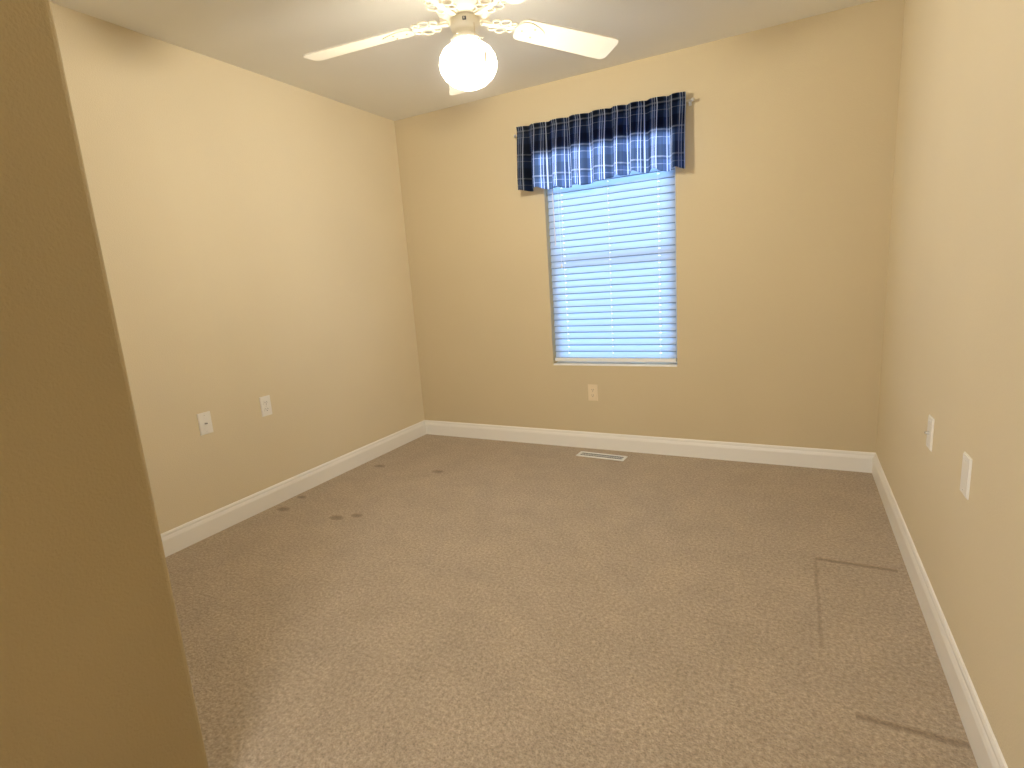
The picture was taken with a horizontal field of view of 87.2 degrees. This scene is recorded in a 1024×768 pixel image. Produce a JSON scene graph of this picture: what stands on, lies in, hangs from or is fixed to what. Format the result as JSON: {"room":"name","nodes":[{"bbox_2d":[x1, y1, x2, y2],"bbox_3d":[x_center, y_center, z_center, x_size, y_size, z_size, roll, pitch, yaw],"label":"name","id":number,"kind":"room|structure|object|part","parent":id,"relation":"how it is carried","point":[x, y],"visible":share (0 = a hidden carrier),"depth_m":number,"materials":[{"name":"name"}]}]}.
{"room":"empty bedroom","nodes":[
{"label":"empty bedroom","id":0,"kind":"room"},
{"bbox_2d":[0,0,208,767],"bbox_3d":[-1.787,-0.035,0.788,1.500,2.440,1.450,2,12,27],"label":"wall","id":1,"kind":"structure","parent":0,"point":[94,671],"depth_m":1.00,"materials":[{"name":"beige paint"}]},
{"bbox_2d":[50,2,424,533],"bbox_3d":[-1.846,-0.348,2.415,0.120,2.440,4.582,2,12,27],"label":"wall","id":2,"kind":"structure","parent":0,"point":[250,225],"depth_m":2.94,"materials":[{"name":"beige paint"}]},
{"bbox_2d":[197,411,213,435],"bbox_3d":[-1.590,0.204,2.793,0.017,0.115,0.070,2,12,27],"label":"outlet","id":3,"kind":"object","parent":2,"relation":"attached to","point":[205,423],"visible":1,"depth_m":2.79,"materials":[{"name":"white plastic"}]},
{"bbox_2d":[259,395,271,416],"bbox_3d":[-1.425,0.127,3.115,0.008,0.115,0.070,2,12,27],"label":"duplex electrical outlet","id":4,"kind":"object","parent":2,"relation":"attached to","point":[265,406],"visible":1,"depth_m":3.11,"materials":[{"name":"white plastic"}]},
{"bbox_2d":[161,420,425,556],"bbox_3d":[-1.380,0.648,3.228,0.014,0.118,2.878,2,12,27],"label":"baseboard","id":5,"kind":"structure","parent":2,"relation":"attached to","point":[183,536],"depth_m":3.19,"materials":[{"name":"white wood"}]},
{"bbox_2d":[50,0,875,120],"bbox_3d":[-0.487,-1.545,1.424,3.376,0.100,4.582,2,12,27],"label":"ceiling","id":6,"kind":"structure","parent":0,"point":[394,80],"depth_m":2.71,"materials":[{"name":"paint"}]},
{"bbox_2d":[303,0,617,94],"bbox_3d":[-0.209,-1.397,2.068,1.327,0.473,1.282,2,12,27],"label":"fan","id":7,"kind":"object","parent":6,"relation":"hanging from","point":[468,61],"visible":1,"depth_m":2.12,"materials":[{"name":"white wood"}]},
{"bbox_3d":[-0.173,-1.264,2.129,0.230,0.183,0.230,2,12,27],"label":"fan globe","id":8,"kind":"part","parent":7,"relation":"part of","materials":[{"name":"white glass"}]},
{"bbox_2d":[165,434,977,767],"bbox_3d":[-0.316,0.942,1.907,3.376,0.100,4.582,2,12,27],"label":"floor","id":9,"kind":"structure","parent":0,"point":[427,600],"depth_m":1.93,"materials":[{"name":"beige carpet"}]},
{"bbox_2d":[576,451,627,460],"bbox_3d":[0.606,0.488,3.640,0.335,0.006,0.090,3,13,30],"label":"floor vent","id":10,"kind":"object","parent":9,"relation":"in","point":[602,456],"visible":1,"depth_m":3.63,"materials":[{"name":"white metal"}]},
{"bbox_2d":[394,0,904,452],"bbox_3d":[0.617,-0.748,3.600,3.136,2.440,0.120,2,12,27],"label":"wall","id":11,"kind":"structure","parent":0,"point":[784,183],"depth_m":3.20,"materials":[{"name":"beige paint"}]},
{"bbox_2d":[588,384,597,400],"bbox_3d":[0.563,0.061,3.741,0.070,0.115,0.008,2,12,27],"label":"duplex electrical outlet","id":12,"kind":"object","parent":11,"relation":"attached to","point":[592,392],"visible":1,"depth_m":3.74,"materials":[{"name":"beige plastic"}]},
{"bbox_2d":[513,92,694,190],"bbox_3d":[0.527,-1.465,3.336,1.158,0.424,0.133,2,12,27],"label":"plaid valance","id":13,"kind":"object","parent":11,"relation":"attached to","point":[648,135],"visible":1,"depth_m":3.29,"materials":[{"name":"blue fabric"}]},
{"bbox_2d":[554,179,676,366],"bbox_3d":[0.656,-0.836,3.558,0.860,1.436,0.117,2,12,27],"label":"window","id":14,"kind":"structure","parent":11,"relation":"in","point":[599,363],"depth_m":3.62,"materials":[{"name":"white plastic"}]},
{"bbox_2d":[547,167,676,361],"bbox_3d":[0.644,-0.844,3.533,0.852,1.406,0.068,2,12,27],"label":"window blinds","id":15,"kind":"object","parent":14,"relation":"attached to","point":[613,251],"visible":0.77,"depth_m":3.54,"materials":[{"name":"white plastic"}]},
{"bbox_2d":[424,420,875,472],"bbox_3d":[0.664,0.403,3.763,3.136,0.118,0.014,2,12,27],"label":"baseboard","id":16,"kind":"structure","parent":11,"relation":"attached to","point":[854,461],"depth_m":3.56,"materials":[{"name":"white wood"}]},
{"bbox_2d":[876,0,1023,767],"bbox_3d":[1.043,-0.256,0.916,0.120,2.440,4.582,2,12,27],"label":"wall","id":17,"kind":"structure","parent":0,"point":[952,364],"depth_m":1.54,"materials":[{"name":"beige paint"}]},
{"bbox_2d":[925,414,934,451],"bbox_3d":[1.447,0.169,1.869,0.017,0.115,0.070,2,12,27],"label":"outlet","id":18,"kind":"object","parent":17,"relation":"attached to","point":[929,432],"visible":1,"depth_m":1.85,"materials":[{"name":"white plastic"}]},
{"bbox_2d":[872,454,1007,767],"bbox_3d":[1.059,0.881,1.162,0.014,0.118,4.328,2,12,27],"label":"baseboard","id":19,"kind":"structure","parent":17,"relation":"attached to","point":[985,748],"depth_m":1.58,"materials":[{"name":"white wood"}]},
{"bbox_2d":[960,451,972,499],"bbox_3d":[1.247,0.251,1.478,0.007,0.115,0.070,2,12,27],"label":"outlet","id":20,"kind":"object","parent":17,"relation":"attached to","point":[966,470],"visible":1,"depth_m":1.47,"materials":[{"name":"white plastic"}]}
]}

